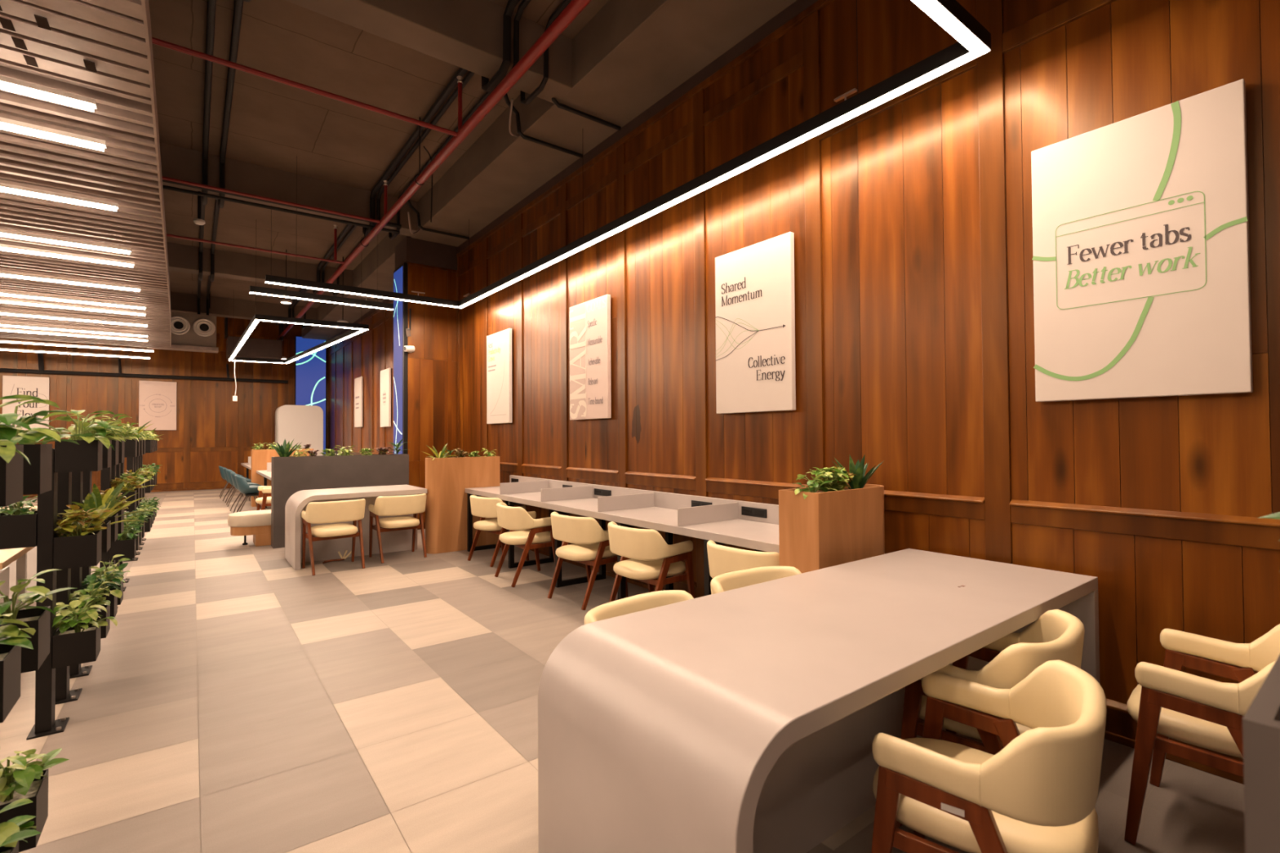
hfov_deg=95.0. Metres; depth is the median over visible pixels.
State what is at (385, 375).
poster
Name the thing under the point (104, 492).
potted plant
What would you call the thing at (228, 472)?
shell chair
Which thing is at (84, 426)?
potted plant
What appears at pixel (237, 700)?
floor
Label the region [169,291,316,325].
beam
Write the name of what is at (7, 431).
potted plant
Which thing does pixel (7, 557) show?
office desk
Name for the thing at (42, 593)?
potted plant
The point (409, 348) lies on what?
security camera
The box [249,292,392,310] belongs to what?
diffuser
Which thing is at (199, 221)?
smoke detector
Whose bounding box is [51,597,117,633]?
potted plant
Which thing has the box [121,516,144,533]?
potted plant
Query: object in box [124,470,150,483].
potted plant
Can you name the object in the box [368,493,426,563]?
armchair
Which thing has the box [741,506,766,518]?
power socket
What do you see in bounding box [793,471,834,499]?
potted plant
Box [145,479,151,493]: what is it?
planter box
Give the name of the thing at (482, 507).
armchair
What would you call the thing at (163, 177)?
branch
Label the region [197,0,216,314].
conduit
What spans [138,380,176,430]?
poster
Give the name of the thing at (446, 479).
planter
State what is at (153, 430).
potted plant
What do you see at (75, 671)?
post
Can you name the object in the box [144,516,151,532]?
planter box
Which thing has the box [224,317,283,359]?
unit
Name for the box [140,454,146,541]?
post
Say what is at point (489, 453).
potted plant
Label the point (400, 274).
screen
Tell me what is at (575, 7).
pipe
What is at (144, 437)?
potted plant
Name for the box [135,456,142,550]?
post
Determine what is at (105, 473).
post
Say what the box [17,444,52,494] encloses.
planter box
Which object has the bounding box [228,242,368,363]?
pendant light
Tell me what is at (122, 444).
planter box
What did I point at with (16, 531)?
planter box
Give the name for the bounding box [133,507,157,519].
potted plant
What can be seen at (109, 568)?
potted plant
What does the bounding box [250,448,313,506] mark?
planter
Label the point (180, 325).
diffuser
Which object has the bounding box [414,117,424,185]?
hanger
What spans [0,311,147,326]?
linear light
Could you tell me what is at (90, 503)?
potted plant
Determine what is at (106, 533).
planter box
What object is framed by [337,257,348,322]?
light
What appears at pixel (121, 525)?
planter box
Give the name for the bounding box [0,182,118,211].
linear light
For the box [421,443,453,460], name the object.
potted plant
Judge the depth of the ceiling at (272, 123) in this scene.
6.21 m
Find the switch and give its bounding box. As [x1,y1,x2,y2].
[232,357,237,400]
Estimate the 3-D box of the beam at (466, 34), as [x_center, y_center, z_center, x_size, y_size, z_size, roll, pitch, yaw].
[-4.906,-3.205,2.033,10.630,0.440,0.310,0,-1,-37]
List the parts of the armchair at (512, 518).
leg, cross rail, leg, seat, leg, seat rail, arm rail, leg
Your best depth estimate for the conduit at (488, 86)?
5.95 m
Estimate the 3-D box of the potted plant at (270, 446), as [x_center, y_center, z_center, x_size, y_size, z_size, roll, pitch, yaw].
[-7.810,0.444,12.470,0.269,0.204,0.288,-1,-1,24]
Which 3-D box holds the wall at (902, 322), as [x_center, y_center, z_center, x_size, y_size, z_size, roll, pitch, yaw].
[-2.117,-0.882,8.405,0.101,4.880,24.900,0,-1,-37]
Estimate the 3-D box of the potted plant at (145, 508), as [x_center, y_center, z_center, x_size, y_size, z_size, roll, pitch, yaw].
[-6.141,1.064,7.250,0.198,0.172,0.241,0,-1,-8]
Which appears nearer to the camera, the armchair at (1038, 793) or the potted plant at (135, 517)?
the armchair at (1038, 793)
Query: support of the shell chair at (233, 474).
on the floor
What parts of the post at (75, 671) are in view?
plate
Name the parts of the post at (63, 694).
plate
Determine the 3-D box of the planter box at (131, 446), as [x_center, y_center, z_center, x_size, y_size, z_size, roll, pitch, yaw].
[-4.313,0.179,4.902,0.154,0.155,0.190,0,-1,-37]
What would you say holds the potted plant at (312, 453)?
on the planter at (290, 475)
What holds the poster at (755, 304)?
attached to the wall at (902, 322)
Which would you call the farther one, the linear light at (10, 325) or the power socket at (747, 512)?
the linear light at (10, 325)
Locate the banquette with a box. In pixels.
[227,509,271,546]
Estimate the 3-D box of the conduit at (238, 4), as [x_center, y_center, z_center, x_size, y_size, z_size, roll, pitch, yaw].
[-4.627,-3.054,6.539,0.056,0.526,24.900,0,-1,-37]
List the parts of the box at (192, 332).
hanger rod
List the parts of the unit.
hanger frame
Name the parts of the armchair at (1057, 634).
leg, arm rail, seat rail, leg, seat, arm rail, leg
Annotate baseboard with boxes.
[26,486,235,497]
[528,549,1244,784]
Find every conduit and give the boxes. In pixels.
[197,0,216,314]
[206,0,250,315]
[275,0,519,327]
[291,0,531,328]
[301,0,571,328]
[407,200,468,239]
[503,93,582,157]
[551,97,621,130]
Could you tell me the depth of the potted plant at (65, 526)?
2.93 m
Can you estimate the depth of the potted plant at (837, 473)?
3.28 m
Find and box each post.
[26,448,69,740]
[55,471,82,704]
[69,471,92,679]
[81,471,92,589]
[99,466,118,608]
[110,465,115,575]
[115,462,126,591]
[119,462,129,582]
[123,457,138,561]
[133,457,140,555]
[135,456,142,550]
[137,455,144,545]
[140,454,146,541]
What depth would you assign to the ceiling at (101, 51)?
4.42 m
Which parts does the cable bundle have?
dark cord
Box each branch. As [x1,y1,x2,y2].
[151,36,457,136]
[162,176,380,222]
[166,233,343,263]
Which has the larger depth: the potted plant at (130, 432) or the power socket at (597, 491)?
the power socket at (597, 491)
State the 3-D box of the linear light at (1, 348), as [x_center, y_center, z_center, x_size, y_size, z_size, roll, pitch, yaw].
[-14.198,-2.417,12.495,5.792,1.517,0.064,0,-1,-37]
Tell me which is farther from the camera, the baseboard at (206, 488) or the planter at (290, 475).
the baseboard at (206, 488)
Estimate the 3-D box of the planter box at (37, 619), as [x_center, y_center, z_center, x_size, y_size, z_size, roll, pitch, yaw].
[-1.978,0.677,1.841,0.154,0.155,0.190,0,-1,-37]
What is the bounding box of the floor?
[0,488,1245,852]
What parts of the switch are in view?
cord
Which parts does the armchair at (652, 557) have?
leg, cross rail, seat, leg, leg, seat rail, arm rail, leg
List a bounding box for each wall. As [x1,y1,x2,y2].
[0,316,328,486]
[328,0,1279,704]
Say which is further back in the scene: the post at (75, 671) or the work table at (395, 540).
the work table at (395, 540)
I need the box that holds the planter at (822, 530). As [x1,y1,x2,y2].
[778,484,884,573]
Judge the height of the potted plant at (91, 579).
0.208 m
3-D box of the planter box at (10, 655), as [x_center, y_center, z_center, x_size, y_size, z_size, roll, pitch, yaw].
[-1.724,0.669,1.507,0.154,0.155,0.190,0,-1,-37]
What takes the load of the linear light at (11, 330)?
attached to the ceiling at (101, 51)
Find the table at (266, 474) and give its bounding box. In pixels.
[240,456,271,507]
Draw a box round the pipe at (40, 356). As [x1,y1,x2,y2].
[0,353,288,383]
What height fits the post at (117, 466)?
1.360 m
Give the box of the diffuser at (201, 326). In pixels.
[192,318,215,336]
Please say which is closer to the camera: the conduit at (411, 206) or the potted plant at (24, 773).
the potted plant at (24, 773)
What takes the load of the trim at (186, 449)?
attached to the wall at (214, 414)
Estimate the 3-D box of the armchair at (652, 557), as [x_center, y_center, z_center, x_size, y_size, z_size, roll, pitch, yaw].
[0.066,1.106,4.430,0.539,0.749,0.577,0,-1,-37]
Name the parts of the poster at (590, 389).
panel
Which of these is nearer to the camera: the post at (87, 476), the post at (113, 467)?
the post at (87, 476)
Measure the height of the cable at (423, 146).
0.807 m
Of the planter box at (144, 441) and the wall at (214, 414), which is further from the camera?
the wall at (214, 414)
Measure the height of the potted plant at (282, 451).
0.316 m
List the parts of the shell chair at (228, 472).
leg, leg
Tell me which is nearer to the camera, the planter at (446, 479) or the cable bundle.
the cable bundle
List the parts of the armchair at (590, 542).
leg, cross rail, seat, leg, leg, arm rail, seat rail, leg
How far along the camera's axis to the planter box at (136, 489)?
5.20 m
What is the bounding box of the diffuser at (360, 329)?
[228,319,368,363]
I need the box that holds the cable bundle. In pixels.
[322,550,351,563]
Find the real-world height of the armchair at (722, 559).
0.749 m
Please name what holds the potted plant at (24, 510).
in the planter box at (16, 531)
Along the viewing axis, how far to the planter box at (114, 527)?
3.59 m
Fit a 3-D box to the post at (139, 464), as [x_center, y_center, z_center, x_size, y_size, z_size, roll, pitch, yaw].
[-6.707,0.898,7.840,0.125,1.360,0.170,0,-1,-37]
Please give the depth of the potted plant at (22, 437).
1.89 m
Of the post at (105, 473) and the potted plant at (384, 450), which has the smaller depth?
the post at (105, 473)
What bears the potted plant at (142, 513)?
in the planter box at (143, 527)
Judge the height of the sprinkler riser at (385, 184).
0.480 m
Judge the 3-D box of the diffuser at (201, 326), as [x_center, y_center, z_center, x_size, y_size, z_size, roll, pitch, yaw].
[-10.122,-2.301,13.620,0.420,0.420,0.050,0,-1,-37]
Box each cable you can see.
[407,211,420,234]
[422,146,432,222]
[508,98,519,136]
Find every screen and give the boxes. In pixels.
[294,335,326,454]
[393,262,407,453]
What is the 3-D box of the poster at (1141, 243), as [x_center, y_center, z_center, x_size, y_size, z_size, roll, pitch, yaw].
[2.183,-0.751,2.618,0.045,1.245,0.749,0,-1,-37]
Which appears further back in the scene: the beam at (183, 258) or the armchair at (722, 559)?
the beam at (183, 258)
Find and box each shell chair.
[218,466,243,498]
[222,467,249,502]
[225,469,250,506]
[230,472,262,513]
[234,475,266,512]
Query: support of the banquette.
on the floor
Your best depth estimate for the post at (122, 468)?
5.77 m
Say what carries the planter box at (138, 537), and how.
attached to the post at (113, 467)
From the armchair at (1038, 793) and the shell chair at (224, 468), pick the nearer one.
the armchair at (1038, 793)
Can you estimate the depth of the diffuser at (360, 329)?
10.79 m
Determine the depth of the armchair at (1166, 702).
1.96 m
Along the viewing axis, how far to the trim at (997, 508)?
3.94 m
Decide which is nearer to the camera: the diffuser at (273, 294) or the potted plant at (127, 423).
the potted plant at (127, 423)
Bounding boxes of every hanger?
[360,226,368,246]
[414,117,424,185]
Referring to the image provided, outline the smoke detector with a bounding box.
[193,191,205,225]
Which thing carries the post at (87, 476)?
on the floor
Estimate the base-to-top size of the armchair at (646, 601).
0.749 m
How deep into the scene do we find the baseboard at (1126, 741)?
2.60 m
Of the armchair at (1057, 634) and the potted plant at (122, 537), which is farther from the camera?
the potted plant at (122, 537)
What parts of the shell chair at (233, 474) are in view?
leg, leg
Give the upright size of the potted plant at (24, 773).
0.182 m
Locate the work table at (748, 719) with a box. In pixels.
[537,548,1099,852]
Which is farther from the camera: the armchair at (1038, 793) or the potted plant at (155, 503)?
the potted plant at (155, 503)
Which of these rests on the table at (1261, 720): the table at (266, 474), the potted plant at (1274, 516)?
the potted plant at (1274, 516)
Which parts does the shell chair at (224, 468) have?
leg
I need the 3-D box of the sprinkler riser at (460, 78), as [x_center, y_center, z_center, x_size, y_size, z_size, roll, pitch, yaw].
[-1.665,-2.976,5.425,0.060,0.520,0.057,0,-1,-37]
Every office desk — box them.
[0,506,37,599]
[0,546,34,609]
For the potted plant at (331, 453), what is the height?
0.156 m
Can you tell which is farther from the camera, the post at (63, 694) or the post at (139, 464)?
the post at (139, 464)
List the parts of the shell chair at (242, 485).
leg, leg, under frame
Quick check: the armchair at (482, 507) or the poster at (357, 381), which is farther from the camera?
the poster at (357, 381)
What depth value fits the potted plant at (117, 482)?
4.90 m
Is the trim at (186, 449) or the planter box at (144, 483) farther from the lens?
the trim at (186, 449)
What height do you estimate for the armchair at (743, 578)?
0.749 m
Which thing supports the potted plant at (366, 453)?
on the planter at (290, 475)
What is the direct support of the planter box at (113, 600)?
attached to the post at (75, 671)
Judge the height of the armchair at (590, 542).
0.749 m
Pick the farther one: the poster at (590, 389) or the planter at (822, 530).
the poster at (590, 389)
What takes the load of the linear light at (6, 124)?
attached to the ceiling at (101, 51)
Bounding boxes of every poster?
[2,375,49,430]
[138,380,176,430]
[354,376,362,426]
[380,368,391,426]
[486,328,511,423]
[568,294,611,420]
[715,231,795,413]
[1031,78,1253,401]
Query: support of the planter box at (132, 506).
attached to the post at (105, 473)
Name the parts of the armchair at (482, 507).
leg, seat, cross rail, leg, leg, leg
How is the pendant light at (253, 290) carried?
hanging from the ceiling at (272, 123)
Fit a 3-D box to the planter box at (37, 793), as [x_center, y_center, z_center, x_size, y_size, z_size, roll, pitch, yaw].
[-1.975,1.217,1.831,0.154,0.155,0.190,0,-1,-37]
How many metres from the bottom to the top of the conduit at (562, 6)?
0.524 m
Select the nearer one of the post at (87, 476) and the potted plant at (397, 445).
the post at (87, 476)
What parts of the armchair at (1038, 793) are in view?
leg, cross rail, seat rail, leg, arm rail, arm rail, seat, leg, leg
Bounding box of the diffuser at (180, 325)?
[171,315,190,334]
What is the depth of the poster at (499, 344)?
7.95 m
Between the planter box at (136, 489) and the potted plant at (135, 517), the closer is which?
the planter box at (136, 489)
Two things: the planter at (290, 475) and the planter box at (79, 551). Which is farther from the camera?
the planter at (290, 475)
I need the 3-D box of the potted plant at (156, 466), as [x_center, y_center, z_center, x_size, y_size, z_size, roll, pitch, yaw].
[-6.691,0.608,7.939,0.276,0.198,0.258,0,-1,-36]
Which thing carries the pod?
on the floor
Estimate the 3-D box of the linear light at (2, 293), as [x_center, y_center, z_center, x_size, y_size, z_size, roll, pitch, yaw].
[-9.844,-1.808,6.996,6.052,0.054,0.064,0,-1,-37]
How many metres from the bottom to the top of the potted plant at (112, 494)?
0.276 m
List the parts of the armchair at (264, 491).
leg, seat, leg, arm rail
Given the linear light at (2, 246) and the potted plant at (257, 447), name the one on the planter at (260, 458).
the potted plant at (257, 447)
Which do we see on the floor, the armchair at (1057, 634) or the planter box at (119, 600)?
the armchair at (1057, 634)
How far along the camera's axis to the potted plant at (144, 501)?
7.92 m
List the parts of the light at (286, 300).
drop rod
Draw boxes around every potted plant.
[0,394,46,465]
[0,495,37,515]
[0,568,78,624]
[0,613,35,649]
[0,747,69,802]
[0,799,40,847]
[8,399,86,444]
[31,409,115,449]
[33,487,146,527]
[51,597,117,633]
[53,504,112,537]
[55,411,127,441]
[58,582,122,613]
[70,414,131,441]
[71,481,151,517]
[80,562,128,595]
[88,418,138,441]
[89,554,130,582]
[99,488,130,509]
[106,419,157,440]
[109,422,145,438]
[110,475,141,492]
[115,466,156,488]
[117,521,143,540]
[120,473,147,488]
[121,426,146,440]
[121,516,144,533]
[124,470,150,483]
[124,506,153,521]
[124,515,143,526]
[131,426,152,435]
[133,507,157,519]
[135,504,157,513]
[137,431,155,439]
[137,502,158,511]
[139,467,154,474]
[139,498,161,510]
[140,467,154,476]
[141,428,160,439]
[141,464,159,475]
[141,470,154,479]
[142,463,160,472]
[142,497,159,506]
[252,442,265,449]
[266,442,278,449]
[269,439,300,457]
[290,448,311,457]
[302,444,311,448]
[307,449,319,456]
[319,448,336,456]
[333,445,356,455]
[359,448,374,455]
[373,446,390,454]
[388,439,409,454]
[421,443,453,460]
[444,448,456,457]
[453,448,469,457]
[468,450,480,457]
[480,448,496,457]
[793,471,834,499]
[805,466,848,492]
[826,466,856,490]
[833,454,883,489]
[1257,511,1279,541]
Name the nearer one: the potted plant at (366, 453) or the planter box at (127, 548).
the planter box at (127, 548)
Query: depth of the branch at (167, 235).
8.60 m
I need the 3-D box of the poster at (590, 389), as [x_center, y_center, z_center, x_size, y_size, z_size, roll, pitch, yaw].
[-0.535,-0.700,6.181,0.045,1.245,0.742,0,-1,-37]
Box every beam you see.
[159,142,417,236]
[166,241,352,293]
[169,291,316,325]
[285,0,572,103]
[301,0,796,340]
[395,235,457,270]
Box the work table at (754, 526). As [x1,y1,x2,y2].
[465,475,779,599]
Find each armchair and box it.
[255,485,271,510]
[301,498,365,575]
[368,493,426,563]
[467,494,528,567]
[494,502,555,587]
[547,511,628,610]
[583,590,693,624]
[607,521,694,602]
[706,540,779,578]
[710,565,801,594]
[871,659,1106,852]
[899,608,1084,826]
[1124,624,1279,844]
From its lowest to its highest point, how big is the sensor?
0.433 m
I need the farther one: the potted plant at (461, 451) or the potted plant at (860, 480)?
the potted plant at (461, 451)
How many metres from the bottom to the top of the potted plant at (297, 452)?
0.163 m
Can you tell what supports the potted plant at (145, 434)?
on the planter box at (148, 442)
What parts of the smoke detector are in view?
drop rod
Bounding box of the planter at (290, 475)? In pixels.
[271,453,408,548]
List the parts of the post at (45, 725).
plate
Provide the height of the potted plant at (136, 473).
0.244 m
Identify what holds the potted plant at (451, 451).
on the planter at (446, 479)
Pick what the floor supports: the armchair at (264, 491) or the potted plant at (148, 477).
the armchair at (264, 491)
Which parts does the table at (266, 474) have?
leg, leg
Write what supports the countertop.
on the work table at (754, 526)
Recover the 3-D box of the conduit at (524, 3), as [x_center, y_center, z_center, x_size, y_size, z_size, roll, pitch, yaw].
[-3.204,-3.039,7.624,0.048,0.508,24.900,0,-1,-37]
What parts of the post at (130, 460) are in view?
plate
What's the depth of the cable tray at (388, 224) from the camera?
7.31 m
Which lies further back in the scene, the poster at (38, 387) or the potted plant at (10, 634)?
the poster at (38, 387)
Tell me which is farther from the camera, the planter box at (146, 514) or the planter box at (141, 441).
the planter box at (146, 514)
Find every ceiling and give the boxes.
[0,0,171,348]
[148,0,608,308]
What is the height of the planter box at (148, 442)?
0.155 m
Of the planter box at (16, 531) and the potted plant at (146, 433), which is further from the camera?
the potted plant at (146, 433)
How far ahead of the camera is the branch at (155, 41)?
4.62 m
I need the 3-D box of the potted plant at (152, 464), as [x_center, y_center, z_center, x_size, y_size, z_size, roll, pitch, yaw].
[-6.931,0.620,8.297,0.284,0.190,0.270,0,-1,-37]
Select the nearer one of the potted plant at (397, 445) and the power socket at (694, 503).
the power socket at (694, 503)
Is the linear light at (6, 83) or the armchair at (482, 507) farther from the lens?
the armchair at (482, 507)
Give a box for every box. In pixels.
[0,444,23,506]
[0,510,37,549]
[0,605,50,673]
[0,644,21,723]
[0,768,48,852]
[0,840,18,852]
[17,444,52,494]
[52,621,101,668]
[53,529,102,569]
[54,440,102,472]
[67,604,110,638]
[77,520,111,552]
[86,588,117,618]
[102,440,111,467]
[102,577,123,604]
[104,513,118,542]
[109,537,136,560]
[111,440,119,465]
[114,438,137,457]
[114,489,136,511]
[115,509,124,533]
[118,440,124,462]
[123,530,139,551]
[128,526,142,543]
[132,487,139,506]
[133,484,142,502]
[135,521,144,537]
[137,438,140,456]
[140,438,142,455]
[140,482,145,497]
[142,440,145,454]
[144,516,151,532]
[145,440,151,453]
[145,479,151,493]
[145,514,152,528]
[146,291,218,353]
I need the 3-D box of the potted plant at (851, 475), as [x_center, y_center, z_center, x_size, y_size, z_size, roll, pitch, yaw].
[1.165,0.318,3.425,0.197,0.179,0.201,-1,-1,15]
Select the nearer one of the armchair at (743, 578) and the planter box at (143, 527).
the armchair at (743, 578)
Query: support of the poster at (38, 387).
attached to the wall at (214, 414)
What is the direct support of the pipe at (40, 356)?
attached to the wall at (214, 414)
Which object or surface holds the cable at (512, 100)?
hanging from the conduit at (506, 98)
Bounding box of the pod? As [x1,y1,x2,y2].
[275,404,323,455]
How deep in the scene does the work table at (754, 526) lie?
4.94 m
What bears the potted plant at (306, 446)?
on the planter at (260, 458)
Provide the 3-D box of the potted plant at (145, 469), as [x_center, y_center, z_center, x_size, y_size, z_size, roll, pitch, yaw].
[-6.162,0.603,7.266,0.197,0.179,0.201,-1,-1,15]
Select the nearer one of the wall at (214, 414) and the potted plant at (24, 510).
the potted plant at (24, 510)
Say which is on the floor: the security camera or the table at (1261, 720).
the table at (1261, 720)
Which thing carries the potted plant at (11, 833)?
in the planter box at (2, 849)
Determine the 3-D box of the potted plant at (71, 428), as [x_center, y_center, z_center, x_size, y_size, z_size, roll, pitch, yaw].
[-3.080,0.030,3.294,0.283,0.214,0.302,-1,-1,41]
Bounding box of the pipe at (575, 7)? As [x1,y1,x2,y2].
[276,0,591,340]
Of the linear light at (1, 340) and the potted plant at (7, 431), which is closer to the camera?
the potted plant at (7, 431)
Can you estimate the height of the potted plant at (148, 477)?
0.167 m
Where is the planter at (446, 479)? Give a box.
[425,456,499,554]
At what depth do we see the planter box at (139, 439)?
5.25 m
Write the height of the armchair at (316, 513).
0.749 m
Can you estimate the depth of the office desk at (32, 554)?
5.14 m
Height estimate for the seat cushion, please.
0.155 m
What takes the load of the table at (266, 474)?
on the floor
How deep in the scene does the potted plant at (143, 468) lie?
7.61 m
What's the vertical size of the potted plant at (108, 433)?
0.214 m
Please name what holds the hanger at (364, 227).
hanging from the ceiling at (272, 123)
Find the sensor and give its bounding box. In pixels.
[405,308,411,336]
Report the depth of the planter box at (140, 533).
5.53 m
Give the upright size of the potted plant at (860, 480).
0.251 m
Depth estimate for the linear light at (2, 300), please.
8.75 m
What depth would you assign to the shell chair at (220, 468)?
13.99 m
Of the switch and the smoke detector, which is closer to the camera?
the smoke detector
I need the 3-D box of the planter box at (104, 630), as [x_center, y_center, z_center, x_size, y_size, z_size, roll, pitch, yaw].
[-3.080,1.096,3.281,0.154,0.155,0.190,0,-1,-37]
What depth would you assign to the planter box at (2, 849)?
1.60 m
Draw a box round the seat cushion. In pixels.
[227,509,271,527]
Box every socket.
[594,488,611,496]
[691,500,711,506]
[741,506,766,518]
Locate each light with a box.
[0,75,97,111]
[0,116,106,151]
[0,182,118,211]
[0,229,131,254]
[0,244,134,267]
[0,271,141,291]
[0,290,146,309]
[0,297,146,315]
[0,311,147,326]
[0,322,148,337]
[0,327,148,342]
[0,339,154,351]
[0,347,150,359]
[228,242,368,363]
[249,204,393,310]
[265,0,991,308]
[280,249,292,303]
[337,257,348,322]
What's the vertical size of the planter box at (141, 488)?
0.155 m
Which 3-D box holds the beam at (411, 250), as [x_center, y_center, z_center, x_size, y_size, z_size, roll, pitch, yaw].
[-3.420,-2.687,9.376,0.785,0.380,0.640,0,-1,-37]
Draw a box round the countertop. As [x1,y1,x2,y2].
[465,486,779,553]
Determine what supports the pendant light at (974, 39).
hanging from the ceiling at (272, 123)
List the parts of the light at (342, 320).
drop rod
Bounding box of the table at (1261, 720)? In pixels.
[1242,654,1279,852]
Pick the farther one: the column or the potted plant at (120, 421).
the column
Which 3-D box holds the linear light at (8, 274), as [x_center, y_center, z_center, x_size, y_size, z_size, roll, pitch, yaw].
[-9.022,-1.831,5.926,6.062,0.054,0.064,0,-1,-37]
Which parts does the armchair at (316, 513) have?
leg, arm rail, leg, seat, cross rail, leg, leg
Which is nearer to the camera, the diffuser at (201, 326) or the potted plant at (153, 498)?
the potted plant at (153, 498)
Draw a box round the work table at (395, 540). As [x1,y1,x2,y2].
[284,484,426,570]
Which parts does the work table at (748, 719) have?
modesty panel, panel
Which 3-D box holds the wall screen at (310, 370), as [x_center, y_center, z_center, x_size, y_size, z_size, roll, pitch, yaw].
[-10.059,-0.577,17.909,0.840,4.300,0.108,0,-1,-37]
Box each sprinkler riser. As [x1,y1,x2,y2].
[333,224,337,260]
[382,180,387,215]
[457,75,462,130]
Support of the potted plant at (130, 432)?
on the planter box at (131, 446)
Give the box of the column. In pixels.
[407,262,456,529]
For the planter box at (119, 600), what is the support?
attached to the post at (87, 476)
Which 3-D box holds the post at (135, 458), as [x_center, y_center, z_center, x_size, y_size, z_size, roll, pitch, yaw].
[-6.193,0.883,7.175,0.125,1.360,0.170,0,-1,-37]
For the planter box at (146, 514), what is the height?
0.155 m
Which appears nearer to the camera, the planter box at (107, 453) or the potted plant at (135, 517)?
the planter box at (107, 453)
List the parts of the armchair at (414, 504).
leg, arm rail, leg, seat, cross rail, leg, leg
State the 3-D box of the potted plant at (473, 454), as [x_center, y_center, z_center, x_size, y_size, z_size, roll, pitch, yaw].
[-2.125,0.376,7.530,0.170,0.132,0.167,0,-1,-9]
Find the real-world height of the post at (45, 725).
1.360 m
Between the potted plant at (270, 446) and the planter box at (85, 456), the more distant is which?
the potted plant at (270, 446)
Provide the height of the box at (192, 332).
1.420 m
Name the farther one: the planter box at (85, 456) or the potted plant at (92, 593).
the potted plant at (92, 593)
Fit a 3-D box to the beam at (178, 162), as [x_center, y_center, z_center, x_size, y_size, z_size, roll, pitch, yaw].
[-7.586,-3.127,5.547,10.630,0.440,0.310,0,-1,-37]
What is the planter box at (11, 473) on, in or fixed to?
attached to the post
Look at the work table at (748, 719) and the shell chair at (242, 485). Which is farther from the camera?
the shell chair at (242, 485)
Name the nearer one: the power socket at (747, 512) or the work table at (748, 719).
the work table at (748, 719)
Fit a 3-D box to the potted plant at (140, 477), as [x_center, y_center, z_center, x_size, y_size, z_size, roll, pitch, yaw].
[-4.812,0.530,5.564,0.184,0.173,0.240,-1,-1,40]
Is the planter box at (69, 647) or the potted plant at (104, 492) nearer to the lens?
the planter box at (69, 647)
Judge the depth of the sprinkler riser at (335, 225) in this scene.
9.27 m
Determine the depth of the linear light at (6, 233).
5.87 m
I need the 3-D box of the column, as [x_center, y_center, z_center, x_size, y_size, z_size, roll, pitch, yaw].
[-3.401,-0.457,9.348,0.755,4.080,0.590,0,-1,-37]
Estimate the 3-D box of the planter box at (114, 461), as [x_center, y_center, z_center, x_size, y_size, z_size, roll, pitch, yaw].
[-3.341,0.161,3.631,0.154,0.155,0.190,0,-1,-37]
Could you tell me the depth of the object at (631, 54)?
5.50 m
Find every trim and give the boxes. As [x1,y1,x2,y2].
[22,334,327,496]
[328,0,1279,761]
[331,0,817,338]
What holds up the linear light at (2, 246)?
attached to the ceiling at (101, 51)
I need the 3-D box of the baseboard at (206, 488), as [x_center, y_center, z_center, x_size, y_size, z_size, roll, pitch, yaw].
[-14.211,1.720,14.764,11.330,0.050,0.030,0,-1,-37]
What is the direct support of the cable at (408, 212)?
hanging from the cable tray at (388, 224)
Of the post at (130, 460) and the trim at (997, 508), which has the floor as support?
the post at (130, 460)
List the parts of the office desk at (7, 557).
leg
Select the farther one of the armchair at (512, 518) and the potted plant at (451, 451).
the potted plant at (451, 451)
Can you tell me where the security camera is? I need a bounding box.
[403,345,414,352]
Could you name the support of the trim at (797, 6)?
attached to the wall at (902, 322)
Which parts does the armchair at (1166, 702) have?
leg, leg, seat, arm rail, seat rail, arm rail, leg, leg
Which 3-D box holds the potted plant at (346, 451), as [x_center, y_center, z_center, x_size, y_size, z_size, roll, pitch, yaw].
[-4.086,0.360,8.123,0.288,0.204,0.269,0,-1,-29]
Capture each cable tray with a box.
[162,179,401,228]
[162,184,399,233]

